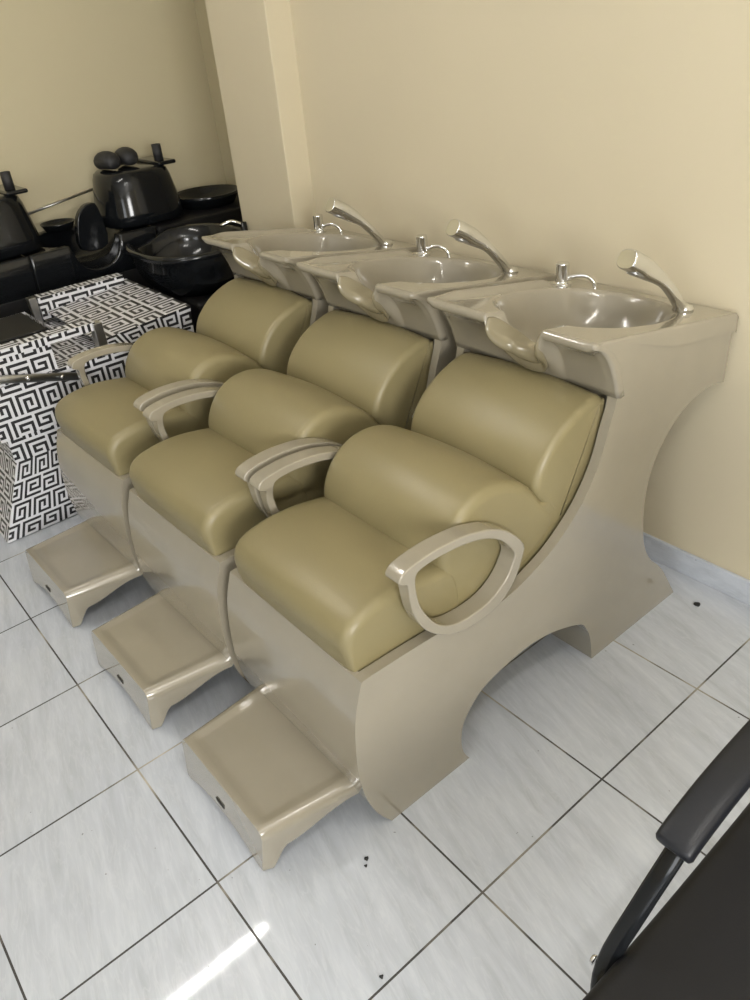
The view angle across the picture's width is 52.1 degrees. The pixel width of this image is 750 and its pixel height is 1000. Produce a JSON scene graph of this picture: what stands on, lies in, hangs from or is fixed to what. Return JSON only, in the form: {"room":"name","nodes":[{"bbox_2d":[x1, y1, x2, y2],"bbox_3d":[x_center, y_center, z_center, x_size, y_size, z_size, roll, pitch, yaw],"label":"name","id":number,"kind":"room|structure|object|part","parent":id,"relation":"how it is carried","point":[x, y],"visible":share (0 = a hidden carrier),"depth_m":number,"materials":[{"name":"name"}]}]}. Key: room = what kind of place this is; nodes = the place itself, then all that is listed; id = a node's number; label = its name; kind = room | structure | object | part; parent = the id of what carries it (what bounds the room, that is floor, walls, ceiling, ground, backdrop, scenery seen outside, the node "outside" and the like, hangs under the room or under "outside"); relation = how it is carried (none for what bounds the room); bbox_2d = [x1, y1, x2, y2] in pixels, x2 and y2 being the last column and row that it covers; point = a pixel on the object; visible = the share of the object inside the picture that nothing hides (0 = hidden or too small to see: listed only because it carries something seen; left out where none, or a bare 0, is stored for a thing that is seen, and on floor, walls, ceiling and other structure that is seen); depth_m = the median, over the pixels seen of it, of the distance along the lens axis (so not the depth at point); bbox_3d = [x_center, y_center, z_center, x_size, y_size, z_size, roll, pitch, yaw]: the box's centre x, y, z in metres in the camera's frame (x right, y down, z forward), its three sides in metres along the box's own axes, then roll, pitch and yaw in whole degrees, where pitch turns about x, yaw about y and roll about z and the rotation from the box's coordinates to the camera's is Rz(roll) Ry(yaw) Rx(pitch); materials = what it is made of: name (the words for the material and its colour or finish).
{"room":"salon","nodes":[
{"label":"salon","id":0,"kind":"room"},
{"bbox_2d":[0,0,225,231],"bbox_3d":[-3.342,-1.054,2.453,6.320,2.800,0.100,-28,39,-30],"label":"wall","id":1,"kind":"structure","parent":0,"point":[80,80],"depth_m":3.76,"materials":[{"name":"beige paint"}]},
{"bbox_2d":[194,0,236,184],"bbox_3d":[-0.392,-2.091,3.599,0.180,2.800,1.555,-28,39,-30],"label":"wall","id":2,"kind":"structure","parent":0,"point":[200,7],"depth_m":4.05,"materials":[{"name":"beige paint"}]},
{"bbox_2d":[0,514,749,999],"bbox_3d":[-0.947,1.398,0.950,6.500,0.100,7.000,-28,39,-30],"label":"floor","id":3,"kind":"structure","parent":0,"point":[122,877],"depth_m":1.72,"materials":[{"name":"grey tile"}]},
{"bbox_2d":[0,255,45,319],"bbox_3d":[-1.865,-0.709,3.568,0.604,0.768,0.496,-28,39,-30],"label":"chair","id":4,"kind":"object","parent":3,"relation":"on","point":[17,278],"visible":0.32,"depth_m":3.37,"materials":[{"name":"black leather"}]},
{"bbox_2d":[0,171,43,259],"bbox_3d":[-1.733,-1.256,3.383,0.412,0.317,0.386,-28,39,-30],"label":"basin","id":5,"kind":"object","parent":4,"relation":"on","point":[19,235],"visible":1,"depth_m":3.34,"materials":[{"name":"black plastic"}]},
{"bbox_3d":[-1.630,-1.380,3.413,0.094,0.018,0.260,-28,39,-30],"label":"plate","id":6,"kind":"part","parent":5,"relation":"part of","materials":[{"name":"black"}]},
{"bbox_3d":[-1.716,-0.564,3.457,0.580,0.580,0.018,-28,39,-30],"label":"panel","id":7,"kind":"part","parent":4,"relation":"part of","materials":[{"name":"black leather"}]},
{"bbox_2d":[22,202,156,318],"bbox_3d":[-1.406,-1.006,3.840,0.604,0.895,0.496,-28,39,-30],"label":"salon chair","id":8,"kind":"object","parent":3,"relation":"on","point":[60,262],"depth_m":3.62,"materials":[{"name":"black leather"}]},
{"bbox_2d":[40,218,74,232],"bbox_3d":[-1.544,-1.338,3.746,0.165,0.035,0.165,-28,39,-30],"label":"tray","id":9,"kind":"object","parent":8,"relation":"on","point":[62,224],"visible":1,"depth_m":3.73,"materials":[{"name":"black plastic"}]},
{"bbox_3d":[-1.358,-1.296,3.649,0.150,0.212,0.040,-28,39,-30],"label":"bracket","id":10,"kind":"part","parent":8,"relation":"part of","materials":[{"name":"black plastic"}]},
{"bbox_3d":[-1.252,-0.808,3.763,0.580,0.580,0.018,-28,39,-30],"label":"panel","id":11,"kind":"part","parent":8,"relation":"part of","materials":[{"name":"white"}]},
{"bbox_2d":[0,273,193,542],"bbox_3d":[-1.286,-0.379,3.026,1.100,0.692,0.650,-28,39,-30],"label":"reclining chair","id":12,"kind":"object","parent":3,"relation":"on","point":[35,352],"visible":0.66,"depth_m":2.83,"materials":[{"name":"multicoloured fabric"}]},
{"bbox_3d":[-1.541,-0.555,2.811,0.605,0.040,0.285,-28,39,-30],"label":"seat panel","id":13,"kind":"part","parent":12,"relation":"part of","materials":[{"name":"black leather"}]},
{"bbox_2d":[0,312,51,329],"bbox_3d":[-1.542,-0.547,2.819,0.635,0.048,0.320,-28,39,-30],"label":"seat cushion","id":14,"kind":"object","parent":12,"relation":"on","point":[20,321],"depth_m":2.93,"materials":[{"name":"black leather"}]},
{"bbox_3d":[-1.219,-0.468,2.650,0.215,0.093,0.038,-28,39,-30],"label":"arm post","id":15,"kind":"part","parent":12,"relation":"part of","materials":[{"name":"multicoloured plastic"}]},
{"bbox_3d":[-1.043,-0.750,3.076,0.380,0.077,0.600,-28,39,-30],"label":"backrest","id":16,"kind":"part","parent":12,"relation":"part of","materials":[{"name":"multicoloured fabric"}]},
{"bbox_2d":[125,220,247,332],"bbox_3d":[-0.776,-0.831,3.520,0.505,0.838,0.602,-28,39,-30],"label":"basin","id":17,"kind":"object","parent":3,"relation":"on","point":[177,263],"visible":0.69,"depth_m":3.24,"materials":[{"name":"black ceramic"}]},
{"bbox_3d":[-0.797,-1.034,3.390,0.505,0.230,0.602,-28,39,-30],"label":"bowl","id":18,"kind":"part","parent":17,"relation":"part of","materials":[{"name":"black ceramic"}]},
{"bbox_3d":[-0.621,-1.192,3.312,0.101,0.035,0.020,-8,33,-4],"label":"spout","id":19,"kind":"part","parent":17,"relation":"part of","materials":[{"name":"silver metal"}]},
{"bbox_2d":[240,221,247,230],"bbox_3d":[-0.569,-1.181,3.333,0.040,0.052,0.040,-28,39,-30],"label":"tap","id":20,"kind":"object","parent":17,"relation":"on","point":[243,225],"depth_m":3.32,"materials":[{"name":"black"}]},
{"bbox_2d":[147,194,242,233],"bbox_3d":[-0.900,-1.196,4.182,0.650,0.758,0.460,-28,39,-30],"label":"base cabinet","id":21,"kind":"object","parent":3,"relation":"on","point":[232,211],"visible":0.13,"depth_m":3.83,"materials":[{"name":"black"}]},
{"bbox_2d":[92,143,184,227],"bbox_3d":[-1.182,-1.545,3.746,0.412,0.317,0.386,-28,39,-30],"label":"basin","id":22,"kind":"object","parent":21,"relation":"in","point":[144,192],"visible":0.9,"depth_m":3.65,"materials":[{"name":"black plastic"}]},
{"bbox_2d":[28,188,92,214],"bbox_3d":[-1.543,-1.464,3.768,0.367,0.063,0.012,-28,39,-30],"label":"rod","id":23,"kind":"object","parent":22,"relation":"on","point":[91,189],"visible":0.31,"depth_m":3.76,"materials":[{"name":"silver metal"}]},
{"bbox_2d":[93,151,120,168],"bbox_3d":[-1.270,-1.607,3.635,0.101,0.083,0.161,-28,39,-30],"label":"pad","id":24,"kind":"object","parent":22,"relation":"on","point":[103,159],"visible":1,"depth_m":3.59,"materials":[{"name":"black rubber"}]},
{"bbox_2d":[115,147,137,164],"bbox_3d":[-1.201,-1.657,3.702,0.099,0.083,0.161,-28,39,-30],"label":"pad","id":25,"kind":"object","parent":22,"relation":"on","point":[128,156],"visible":0.81,"depth_m":3.65,"materials":[{"name":"black rubber"}]},
{"bbox_3d":[-1.080,-1.669,3.775,0.094,0.018,0.260,-28,39,-30],"label":"plate","id":26,"kind":"part","parent":22,"relation":"part of","materials":[{"name":"black plastic"}]},
{"bbox_2d":[178,184,237,209],"bbox_3d":[-0.876,-1.579,4.009,0.352,0.062,0.352,-28,39,-30],"label":"tray","id":27,"kind":"object","parent":21,"relation":"on","point":[219,195],"visible":0.8,"depth_m":3.98,"materials":[{"name":"black plastic"}]},
{"bbox_2d":[25,198,416,627],"bbox_3d":[-0.525,-0.397,2.616,1.506,1.041,0.526,-29,39,-31],"label":"chair","id":28,"kind":"object","parent":3,"relation":"on","point":[255,320],"visible":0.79,"depth_m":2.45,"materials":[{"name":"beige leather"}]},
{"bbox_3d":[-0.854,-0.423,2.640,0.350,0.251,0.043,-29,39,-31],"label":"armrest","id":29,"kind":"part","parent":28,"relation":"part of","materials":[{"name":"beige plastic"}]},
{"bbox_2d":[55,377,200,475],"bbox_3d":[-0.784,-0.230,2.443,0.319,0.217,0.428,-29,39,-31],"label":"seat cushion","id":30,"kind":"object","parent":28,"relation":"on","point":[102,433],"depth_m":2.33,"materials":[{"name":"beige leather"}]},
{"bbox_3d":[-0.536,-0.250,2.320,0.350,0.251,0.043,-29,39,-31],"label":"armrest","id":31,"kind":"part","parent":28,"relation":"part of","materials":[{"name":"beige plastic"}]},
{"bbox_2d":[125,327,262,428],"bbox_3d":[-0.574,-0.398,2.561,0.383,0.321,0.424,-29,39,-31],"label":"lumbar cushion","id":32,"kind":"object","parent":28,"relation":"on","point":[162,356],"depth_m":2.41,"materials":[{"name":"beige leather"}]},
{"bbox_2d":[196,278,310,374],"bbox_3d":[-0.414,-0.567,2.627,0.251,0.296,0.424,-29,39,-31],"label":"cushion","id":33,"kind":"object","parent":28,"relation":"on","point":[262,320],"depth_m":2.49,"materials":[{"name":"beige leather"}]},
{"bbox_2d":[201,227,416,299],"bbox_3d":[-0.209,-0.849,2.686,0.600,0.212,0.518,-28,39,-30],"label":"basin","id":34,"kind":"object","parent":28,"relation":"in","point":[262,263],"depth_m":2.61,"materials":[{"name":"beige ceramic"}]},
{"bbox_2d":[313,214,342,233],"bbox_3d":[-0.184,-1.030,2.875,0.075,0.072,0.112,-28,39,-30],"label":"tap","id":35,"kind":"object","parent":28,"relation":"on","point":[319,227],"depth_m":2.87,"materials":[{"name":"silver metal"}]},
{"bbox_2d":[91,219,555,728],"bbox_3d":[-0.163,-0.189,2.236,1.506,1.041,0.526,-28,39,-31],"label":"chair","id":36,"kind":"object","parent":3,"relation":"on","point":[369,360],"visible":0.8,"depth_m":2.07,"materials":[{"name":"beige leather"}]},
{"bbox_3d":[-0.491,-0.217,2.262,0.350,0.251,0.043,-28,39,-31],"label":"armrest","id":37,"kind":"part","parent":36,"relation":"part of","materials":[{"name":"beige plastic"}]},
{"bbox_2d":[129,428,307,555],"bbox_3d":[-0.424,-0.023,2.064,0.319,0.217,0.428,-28,39,-31],"label":"seat cushion","id":38,"kind":"object","parent":36,"relation":"on","point":[188,499],"depth_m":1.96,"materials":[{"name":"beige leather"}]},
{"bbox_3d":[-0.177,-0.042,1.940,0.350,0.251,0.043,-28,39,-31],"label":"armrest","id":39,"kind":"part","parent":36,"relation":"part of","materials":[{"name":"beige plastic"}]},
{"bbox_2d":[208,369,378,500],"bbox_3d":[-0.213,-0.190,2.180,0.383,0.321,0.424,-28,39,-31],"label":"lumbar cushion","id":40,"kind":"object","parent":36,"relation":"on","point":[255,411],"depth_m":2.04,"materials":[{"name":"beige leather"}]},
{"bbox_2d":[287,310,430,429],"bbox_3d":[-0.051,-0.359,2.246,0.251,0.296,0.424,-28,39,-31],"label":"cushion","id":41,"kind":"object","parent":36,"relation":"on","point":[382,367],"depth_m":2.12,"materials":[{"name":"beige leather"}]},
{"bbox_3d":[-0.132,-0.261,2.220,0.477,0.371,0.422,-28,39,-31],"label":"panel","id":42,"kind":"part","parent":36,"relation":"part of","materials":[{"name":"beige leather"}]},
{"bbox_2d":[296,250,555,340],"bbox_3d":[0.155,-0.640,2.303,0.598,0.212,0.514,-28,39,-30],"label":"basin","id":43,"kind":"object","parent":36,"relation":"in","point":[374,296],"depth_m":2.22,"materials":[{"name":"beige ceramic"}]},
{"bbox_2d":[415,234,450,256],"bbox_3d":[0.182,-0.821,2.492,0.075,0.072,0.113,-28,39,-30],"label":"tap","id":44,"kind":"object","parent":36,"relation":"on","point":[421,239],"depth_m":2.49,"materials":[{"name":"silver metal"}]},
{"bbox_2d":[182,249,738,870],"bbox_3d":[0.193,0.013,1.866,1.506,1.041,0.526,-28,39,-30],"label":"chair","id":45,"kind":"object","parent":3,"relation":"on","point":[368,617],"visible":1,"depth_m":1.72,"materials":[{"name":"beige plastic"}]},
{"bbox_3d":[-0.135,-0.018,1.896,0.350,0.251,0.043,-28,39,-30],"label":"armrest","id":46,"kind":"part","parent":45,"relation":"part of","materials":[{"name":"beige plastic"}]},
{"bbox_2d":[234,497,457,671],"bbox_3d":[-0.072,0.176,1.698,0.319,0.217,0.428,-28,39,-30],"label":"seat cushion","id":47,"kind":"object","parent":45,"relation":"on","point":[311,581],"depth_m":1.59,"materials":[{"name":"beige leather"}]},
{"bbox_2d":[324,425,550,605],"bbox_3d":[0.142,0.011,1.811,0.383,0.321,0.424,-28,39,-30],"label":"lumbar cushion","id":48,"kind":"object","parent":45,"relation":"on","point":[406,487],"depth_m":1.68,"materials":[{"name":"beige leather"}]},
{"bbox_3d":[0.173,0.160,1.570,0.350,0.251,0.043,-28,39,-30],"label":"armrest","id":49,"kind":"part","parent":45,"relation":"part of","materials":[{"name":"beige plastic"}]},
{"bbox_2d":[411,353,600,515],"bbox_3d":[0.306,-0.156,1.874,0.251,0.296,0.424,-28,39,-30],"label":"cushion","id":50,"kind":"object","parent":45,"relation":"on","point":[541,429],"depth_m":1.76,"materials":[{"name":"beige leather"}]},
{"bbox_3d":[0.224,-0.059,1.849,0.477,0.371,0.422,-28,39,-30],"label":"panel","id":51,"kind":"part","parent":45,"relation":"part of","materials":[{"name":"beige leather"}]},
{"bbox_2d":[553,261,596,287],"bbox_3d":[0.548,-0.616,2.115,0.073,0.072,0.113,-28,39,-30],"label":"tap","id":52,"kind":"object","parent":45,"relation":"on","point":[562,279],"depth_m":2.11,"materials":[{"name":"silver metal"}]},
{"bbox_2d":[427,278,738,398],"bbox_3d":[0.515,-0.434,1.926,0.593,0.212,0.506,-28,39,-30],"label":"basin","id":53,"kind":"object","parent":45,"relation":"in","point":[561,338],"depth_m":1.83,"materials":[{"name":"beige ceramic"}]},
{"bbox_3d":[0.605,-0.522,1.784,0.045,0.025,0.041,-28,39,-30],"label":"spray plate","id":54,"kind":"part","parent":45,"relation":"part of","materials":[{"name":"silver metal"}]},
{"bbox_2d":[582,719,749,999],"bbox_3d":[0.556,0.630,0.887,0.825,1.000,0.567,-28,39,-30],"label":"chair","id":55,"kind":"object","parent":3,"relation":"on","point":[697,946],"visible":1,"depth_m":0.99,"materials":[{"name":"black leather"}]},
{"bbox_3d":[0.491,0.644,1.176,0.518,0.650,0.077,-28,39,-30],"label":"arm frame","id":56,"kind":"part","parent":55,"relation":"part of","materials":[{"name":"black metal"}]},
{"bbox_2d":[289,0,749,579],"bbox_3d":[1.683,-0.716,1.130,0.600,2.800,5.445,-28,39,-30],"label":"wall","id":57,"kind":"structure","parent":0,"point":[581,133],"depth_m":2.15,"materials":[{"name":"beige paint"}]},
{"bbox_2d":[205,0,315,229],"bbox_3d":[-0.296,-1.738,3.034,0.527,2.800,0.410,-28,39,-30],"label":"column","id":58,"kind":"structure","parent":57,"relation":"attached to","point":[253,43],"depth_m":2.94,"materials":[{"name":"beige paint"}]},
{"bbox_2d":[643,532,749,604],"bbox_3d":[1.533,0.529,1.742,0.011,0.080,5.345,-28,39,-30],"label":"baseboard","id":59,"kind":"structure","parent":57,"relation":"attached to","point":[727,582],"depth_m":2.32,"materials":[{"name":"grey tile"}]}
]}

